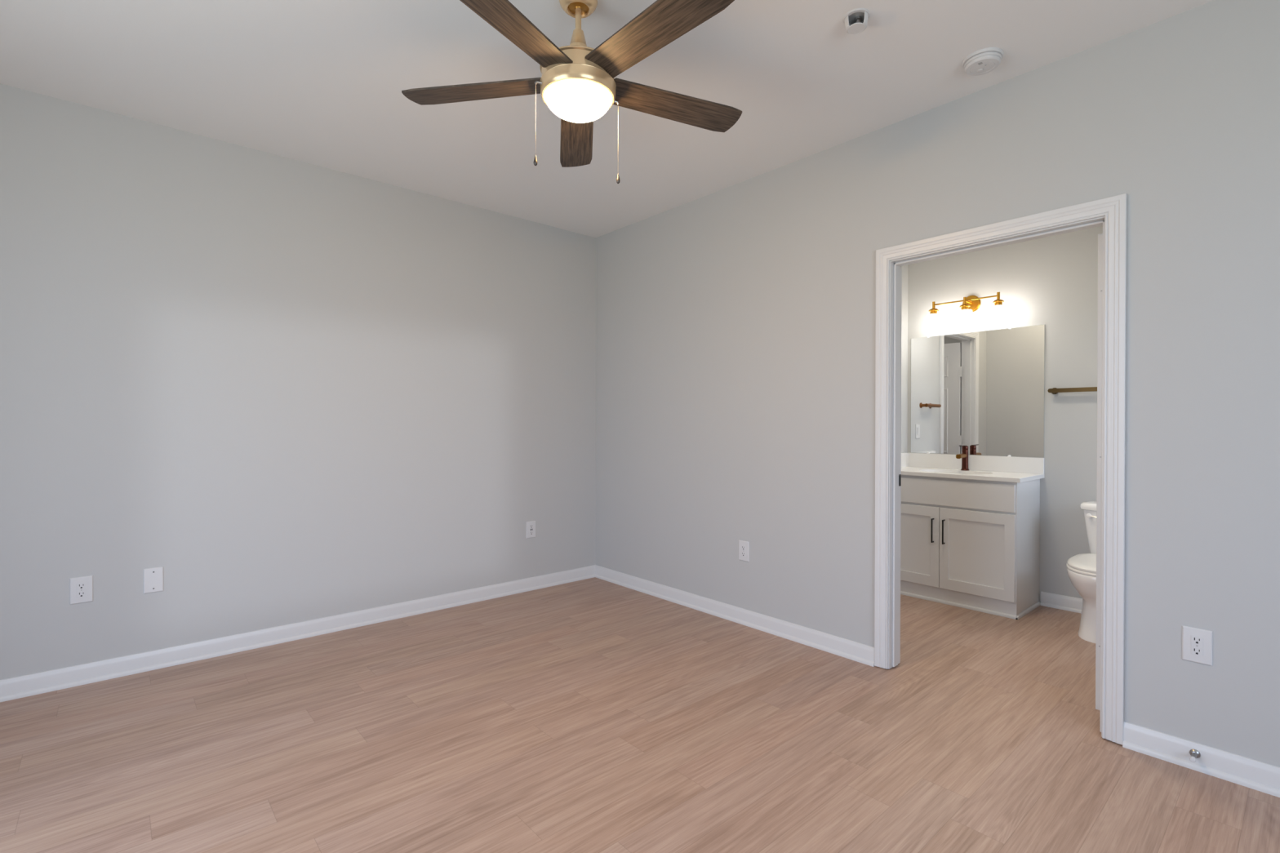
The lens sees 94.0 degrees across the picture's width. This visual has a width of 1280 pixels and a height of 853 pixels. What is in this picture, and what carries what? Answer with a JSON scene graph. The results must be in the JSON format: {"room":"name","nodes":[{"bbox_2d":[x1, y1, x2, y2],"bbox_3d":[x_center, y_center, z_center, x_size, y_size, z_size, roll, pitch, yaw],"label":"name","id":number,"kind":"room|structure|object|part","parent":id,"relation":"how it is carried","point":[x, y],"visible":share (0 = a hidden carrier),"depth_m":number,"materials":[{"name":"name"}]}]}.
{"room":"empty bedroom","nodes":[
{"label":"empty bedroom","id":0,"kind":"room"},
{"bbox_2d":[0,83,595,679],"bbox_3d":[-1.252,-0.155,4.151,6.250,2.743,0.150,0,0,-41],"label":"wall","id":1,"kind":"structure","parent":0,"point":[293,391],"depth_m":3.28,"materials":[{"name":"grey paint"}]},
{"bbox_2d":[69,575,93,604],"bbox_3d":[-2.645,0.775,2.827,0.080,0.124,0.008,0,0,-41],"label":"wall outlet","id":2,"kind":"object","parent":1,"relation":"attached to","point":[81,588],"visible":1,"depth_m":2.82,"materials":[{"name":"white plastic"}]},
{"bbox_2d":[77,591,85,597],"bbox_3d":[-2.644,0.794,2.826,0.027,0.029,0.004,0,0,-41],"label":"receptacle","id":3,"kind":"object","parent":2,"relation":"attached to","point":[80,593],"depth_m":2.82,"materials":[{"name":"white plastic"}]},
{"bbox_2d":[77,582,85,589],"bbox_3d":[-2.644,0.755,2.826,0.027,0.029,0.004,0,0,-41],"label":"receptacle","id":4,"kind":"object","parent":2,"relation":"attached to","point":[80,585],"depth_m":2.82,"materials":[{"name":"white plastic"}]},
{"bbox_3d":[-2.644,0.775,2.825,0.033,0.067,0.001,0,0,-41],"label":"insert frame","id":5,"kind":"part","parent":2,"relation":"part of","materials":[{"name":"white plastic"}]},
{"bbox_2d":[143,566,163,593],"bbox_3d":[-2.446,0.773,3.002,0.078,0.124,0.008,0,0,-41],"label":"blank wall plate","id":6,"kind":"object","parent":1,"relation":"attached to","point":[153,577],"visible":1,"depth_m":3.00,"materials":[{"name":"white plastic"}]},
{"bbox_2d":[0,564,595,702],"bbox_3d":[-1.892,1.173,3.482,4.100,0.092,0.024,0,0,-41],"label":"baseboard","id":7,"kind":"structure","parent":1,"relation":"attached to","point":[21,686],"depth_m":3.28,"materials":[{"name":"white paint"}]},
{"bbox_2d":[526,520,535,538],"bbox_3d":[-0.809,0.767,4.442,0.080,0.124,0.008,0,0,-41],"label":"wall outlet","id":8,"kind":"object","parent":1,"relation":"attached to","point":[531,526],"visible":1,"depth_m":4.44,"materials":[{"name":"white plastic"}]},
{"bbox_2d":[0,0,1213,237],"bbox_3d":[0.673,-1.573,2.073,6.500,0.120,6.100,0,0,-41],"label":"ceiling","id":9,"kind":"structure","parent":0,"point":[318,82],"depth_m":2.56,"materials":[{"name":"white paint"}]},
{"bbox_2d":[401,0,742,183],"bbox_3d":[-0.187,-1.202,2.090,1.281,0.624,1.238,0,0,-41],"label":"ceiling fan","id":10,"kind":"object","parent":9,"relation":"hanging from","point":[577,82],"visible":1,"depth_m":2.04,"materials":[{"name":"brown wood"}]},
{"bbox_3d":[-0.603,-1.232,2.197,0.546,0.006,0.145,1,10,11],"label":"blade","id":11,"kind":"part","parent":10,"relation":"part of","materials":[{"name":"brown wood"}]},
{"bbox_3d":[-0.410,-1.223,1.780,0.145,0.006,0.546,11,6,29],"label":"blade","id":12,"kind":"part","parent":10,"relation":"part of","materials":[{"name":"brown wood"}]},
{"bbox_3d":[-0.349,-1.062,2.061,0.030,0.260,0.008,0,0,-25],"label":"pull chain","id":13,"kind":"part","parent":10,"relation":"part of","materials":[{"name":"silver metal"}]},
{"bbox_3d":[-0.266,-1.218,2.509,0.145,0.007,0.546,-10,0,-7],"label":"blade","id":14,"kind":"part","parent":10,"relation":"part of","materials":[{"name":"brown wood"}]},
{"bbox_3d":[-0.220,-1.138,2.122,0.232,0.072,0.232,0,0,-41],"label":"lamp shade","id":15,"kind":"part","parent":10,"relation":"part of","materials":[{"name":"white glass"}]},
{"bbox_3d":[-0.219,-1.484,2.120,0.075,0.008,0.075,0,0,-41],"label":"hanger plate","id":16,"kind":"part","parent":10,"relation":"part of","materials":[{"name":"gold metal"}]},
{"bbox_3d":[-0.090,-1.058,2.183,0.030,0.268,0.008,0,0,-25],"label":"pull chain","id":17,"kind":"part","parent":10,"relation":"part of","materials":[{"name":"silver metal"}]},
{"bbox_3d":[0.046,-1.222,1.834,0.145,0.006,0.546,13,-8,-42],"label":"blade","id":18,"kind":"part","parent":10,"relation":"part of","materials":[{"name":"brown wood"}]},
{"bbox_3d":[0.136,-1.223,2.285,0.546,0.006,0.145,0,-9,-25],"label":"blade","id":19,"kind":"part","parent":10,"relation":"part of","materials":[{"name":"brown wood"}]},
{"bbox_2d":[842,8,870,34],"bbox_3d":[0.799,-1.491,2.205,0.095,0.044,0.095,0,0,-41],"label":"sprinkler","id":20,"kind":"object","parent":9,"relation":"attached to","point":[855,20],"visible":1,"depth_m":2.19,"materials":[{"name":"white plastic"}]},
{"bbox_3d":[0.799,-1.471,2.205,0.060,0.003,0.060,0,0,-41],"label":"cap plate","id":21,"kind":"part","parent":20,"relation":"part of","materials":[{"name":"white plastic"}]},
{"bbox_2d":[962,47,1003,75],"bbox_3d":[1.408,-1.492,2.454,0.147,0.042,0.147,0,0,-41],"label":"smoke detector","id":22,"kind":"object","parent":9,"relation":"attached to","point":[984,60],"visible":1,"depth_m":2.42,"materials":[{"name":"white plastic"}]},
{"bbox_2d":[0,577,1279,852],"bbox_3d":[0.667,1.290,2.087,6.500,0.120,6.100,0,0,-41],"label":"floor","id":23,"kind":"structure","parent":0,"point":[592,715],"depth_m":2.27,"materials":[{"name":"plastic"}]},
{"bbox_2d":[900,475,1040,619],"bbox_3d":[2.256,0.787,4.273,0.524,0.872,0.926,0,0,-41],"label":"vanity cabinet","id":24,"kind":"object","parent":23,"relation":"on","point":[973,544],"visible":0.83,"depth_m":4.01,"materials":[{"name":"white paint"}]},
{"bbox_3d":[1.934,0.839,4.305,0.018,0.557,0.434,0,0,-41],"label":"cabinet door","id":25,"kind":"part","parent":24,"relation":"part of","materials":[{"name":"white paint"}]},
{"bbox_3d":[2.035,0.724,4.152,0.033,0.167,0.008,0,0,-41],"label":"handle","id":26,"kind":"part","parent":24,"relation":"part of","materials":[{"name":"black metal"}]},
{"bbox_3d":[2.083,0.724,4.098,0.033,0.167,0.008,0,0,-41],"label":"handle","id":27,"kind":"part","parent":24,"relation":"part of","materials":[{"name":"black metal"}]},
{"bbox_3d":[2.087,0.458,4.130,0.018,0.176,0.896,0,0,-41],"label":"drawer","id":28,"kind":"part","parent":24,"relation":"part of","materials":[{"name":"white paint"}]},
{"bbox_3d":[2.269,1.212,4.288,0.484,0.022,0.926,0,0,-41],"label":"shoe molding","id":29,"kind":"part","parent":24,"relation":"part of","materials":[{"name":"white paint"}]},
{"bbox_2d":[901,453,1044,482],"bbox_3d":[2.268,0.345,4.273,0.505,0.264,0.942,0,0,-41],"label":"countertop","id":30,"kind":"structure","parent":24,"relation":"on","point":[988,468],"depth_m":4.29,"materials":[{"name":"white stone"}]},
{"bbox_2d":[955,445,968,471],"bbox_3d":[2.355,0.230,4.359,0.152,0.186,0.057,0,0,-41],"label":"faucet","id":31,"kind":"object","parent":30,"relation":"on","point":[964,455],"visible":1,"depth_m":4.37,"materials":[{"name":"brown metal"}]},
{"bbox_3d":[2.340,0.216,4.346,0.112,0.034,0.033,0,0,-41],"label":"spout","id":32,"kind":"part","parent":31,"relation":"part of","materials":[{"name":"brown metal"}]},
{"bbox_3d":[2.232,0.841,3.966,0.018,0.557,0.460,0,0,-41],"label":"cabinet door","id":33,"kind":"part","parent":24,"relation":"part of","materials":[{"name":"white paint"}]},
{"bbox_2d":[1066,501,1096,643],"bbox_3d":[2.771,0.854,3.524,0.716,0.748,0.380,0,0,-41],"label":"toilet","id":34,"kind":"object","parent":23,"relation":"on","point":[1081,568],"visible":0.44,"depth_m":3.43,"materials":[{"name":"white ceramic"}]},
{"bbox_3d":[2.704,0.820,3.465,0.529,0.016,0.366,0,0,-41],"label":"seat","id":35,"kind":"part","parent":34,"relation":"part of","materials":[{"name":"white plastic"}]},
{"bbox_3d":[2.706,0.797,3.467,0.524,0.026,0.360,0,0,-41],"label":"seat lid","id":36,"kind":"part","parent":34,"relation":"part of","materials":[{"name":"white plastic"}]},
{"bbox_3d":[2.723,1.029,3.483,0.588,0.398,0.370,0,0,-41],"label":"bowl","id":37,"kind":"part","parent":34,"relation":"part of","materials":[{"name":"white ceramic"}]},
{"bbox_3d":[2.956,0.502,3.684,0.226,0.045,0.380,0,0,-41],"label":"tank lid","id":38,"kind":"part","parent":34,"relation":"part of","materials":[{"name":"white ceramic"}]},
{"bbox_3d":[2.955,0.672,3.685,0.201,0.300,0.350,0,0,-41],"label":"tank","id":39,"kind":"part","parent":34,"relation":"part of","materials":[{"name":"white ceramic"}]},
{"bbox_3d":[2.804,0.555,3.692,0.019,0.028,0.074,0,0,-37],"label":"flush lever","id":40,"kind":"part","parent":34,"relation":"part of","materials":[{"name":"white"}]},
{"bbox_2d":[901,264,907,453],"bbox_3d":[1.460,-0.150,4.263,1.730,2.743,0.114,0,0,-41],"label":"wall","id":41,"kind":"structure","parent":0,"point":[904,268],"depth_m":4.75,"materials":[{"name":"grey paint"}]},
{"bbox_2d":[595,0,1279,767],"bbox_3d":[1.586,-0.143,2.719,0.120,2.743,5.750,0,0,-41],"label":"wall","id":42,"kind":"structure","parent":0,"point":[735,324],"depth_m":2.69,"materials":[{"name":"grey paint"}]},
{"bbox_2d":[595,564,874,666],"bbox_3d":[0.415,1.175,3.944,0.024,0.092,2.376,0,0,-41],"label":"baseboard","id":43,"kind":"structure","parent":42,"relation":"attached to","point":[846,648],"depth_m":3.65,"materials":[{"name":"white paint"}]},
{"bbox_2d":[738,540,749,562],"bbox_3d":[0.642,0.771,3.697,0.008,0.124,0.080,0,0,-41],"label":"wall outlet","id":44,"kind":"object","parent":42,"relation":"attached to","point":[744,546],"visible":1,"depth_m":3.69,"materials":[{"name":"white plastic"}]},
{"bbox_2d":[874,193,1127,745],"bbox_3d":[1.587,0.164,2.719,0.155,2.122,1.002,0,0,-41],"label":"trim","id":45,"kind":"structure","parent":42,"relation":"attached to","point":[1110,212],"depth_m":2.48,"materials":[{"name":"white paint"}]},
{"bbox_3d":[1.335,0.277,3.062,0.042,0.060,0.016,0,0,-41],"label":"strike plate","id":46,"kind":"part","parent":45,"relation":"part of","materials":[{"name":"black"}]},
{"bbox_2d":[1095,233,1102,710],"bbox_3d":[2.220,0.189,2.742,0.847,1.978,0.144,0,0,-41],"label":"door","id":47,"kind":"structure","parent":42,"relation":"in","point":[1100,235],"depth_m":2.48,"materials":[{"name":"white paint"}]},
{"bbox_2d":[1189,749,1200,762],"bbox_3d":[1.972,1.177,2.126,0.064,0.030,0.030,0,0,-41],"label":"door stop","id":48,"kind":"object","parent":42,"relation":"attached to","point":[1194,753],"visible":1,"depth_m":2.13,"materials":[{"name":"silver metal"}]},
{"bbox_3d":[1.974,1.177,2.127,0.042,0.014,0.014,0,0,-41],"label":"spring rod","id":49,"kind":"part","parent":48,"relation":"part of","materials":[{"name":"silver metal"}]},
{"bbox_2d":[1182,625,1213,666],"bbox_3d":[2.005,0.789,2.148,0.008,0.124,0.080,0,0,-41],"label":"wall outlet","id":50,"kind":"object","parent":42,"relation":"attached to","point":[1197,643],"visible":1,"depth_m":2.15,"materials":[{"name":"white plastic"}]},
{"bbox_2d":[1191,646,1202,656],"bbox_3d":[2.003,0.808,2.147,0.004,0.029,0.027,0,0,-41],"label":"receptacle","id":51,"kind":"object","parent":50,"relation":"attached to","point":[1196,651],"depth_m":2.15,"materials":[{"name":"white plastic"}]},
{"bbox_2d":[1191,635,1202,644],"bbox_3d":[2.004,0.769,2.147,0.004,0.029,0.027,0,0,-41],"label":"receptacle","id":52,"kind":"object","parent":50,"relation":"attached to","point":[1196,640],"depth_m":2.15,"materials":[{"name":"white plastic"}]},
{"bbox_3d":[2.003,0.789,2.147,0.001,0.067,0.033,0,0,-41],"label":"insert frame","id":53,"kind":"part","parent":50,"relation":"part of","materials":[{"name":"white plastic"}]},
{"bbox_2d":[1122,721,1279,797],"bbox_3d":[2.595,1.191,1.466,0.024,0.092,2.222,0,0,-41],"label":"baseboard","id":54,"kind":"structure","parent":42,"relation":"attached to","point":[1263,777],"depth_m":2.12,"materials":[{"name":"white paint"}]},
{"bbox_2d":[906,226,1102,601],"bbox_3d":[2.332,-0.150,4.694,0.150,2.743,4.070,0,0,-41],"label":"wall","id":55,"kind":"structure","parent":0,"point":[1052,281],"depth_m":4.04,"materials":[{"name":"grey paint"}]},
{"bbox_2d":[926,292,1006,329],"bbox_3d":[2.394,-0.851,4.365,0.190,0.240,0.535,0,0,-41],"label":"vanity light","id":56,"kind":"object","parent":55,"relation":"attached to","point":[971,304],"visible":1,"depth_m":4.31,"materials":[{"name":"gold metal"}]},
{"bbox_3d":[2.213,-0.789,4.500,0.096,0.114,0.096,0,0,-41],"label":"lamp shade","id":57,"kind":"part","parent":56,"relation":"part of","materials":[{"name":"white glass"}]},
{"bbox_3d":[2.358,-0.788,4.335,0.096,0.114,0.096,0,0,-41],"label":"lamp shade","id":58,"kind":"part","parent":56,"relation":"part of","materials":[{"name":"white glass"}]},
{"bbox_3d":[2.503,-0.787,4.170,0.096,0.114,0.096,0,0,-41],"label":"lamp shade","id":59,"kind":"part","parent":56,"relation":"part of","materials":[{"name":"white glass"}]},
{"bbox_2d":[908,453,1044,474],"bbox_3d":[2.450,0.268,4.433,0.020,0.110,0.942,0,0,-41],"label":"backsplash","id":60,"kind":"structure","parent":55,"relation":"attached to","point":[981,463],"depth_m":4.36,"materials":[{"name":"white stone"}]},
{"bbox_2d":[910,324,1044,457],"bbox_3d":[2.463,-0.246,4.423,0.010,0.933,0.912,0,0,-41],"label":"wall mirror","id":61,"kind":"object","parent":55,"relation":"attached to","point":[984,391],"visible":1,"depth_m":4.38,"materials":[{"name":"clear glass"}]},
{"bbox_2d":[1040,591,1082,613],"bbox_3d":[3.139,1.182,3.650,0.024,0.092,1.183,0,0,-41],"label":"baseboard","id":62,"kind":"structure","parent":55,"relation":"attached to","point":[1047,599],"depth_m":4.00,"materials":[{"name":"white paint"}]},
{"bbox_3d":[3.134,1.217,3.646,0.011,0.022,1.183,0,0,-41],"label":"shoe molding","id":63,"kind":"part","parent":62,"relation":"part of","materials":[{"name":"white paint"}]},
{"bbox_2d":[1047,386,1097,394],"bbox_3d":[2.987,-0.239,3.783,0.070,0.044,0.670,0,0,-41],"label":"towel bar","id":64,"kind":"object","parent":55,"relation":"attached to","point":[1055,390],"visible":0.48,"depth_m":3.91,"materials":[{"name":"brown metal"}]}
]}

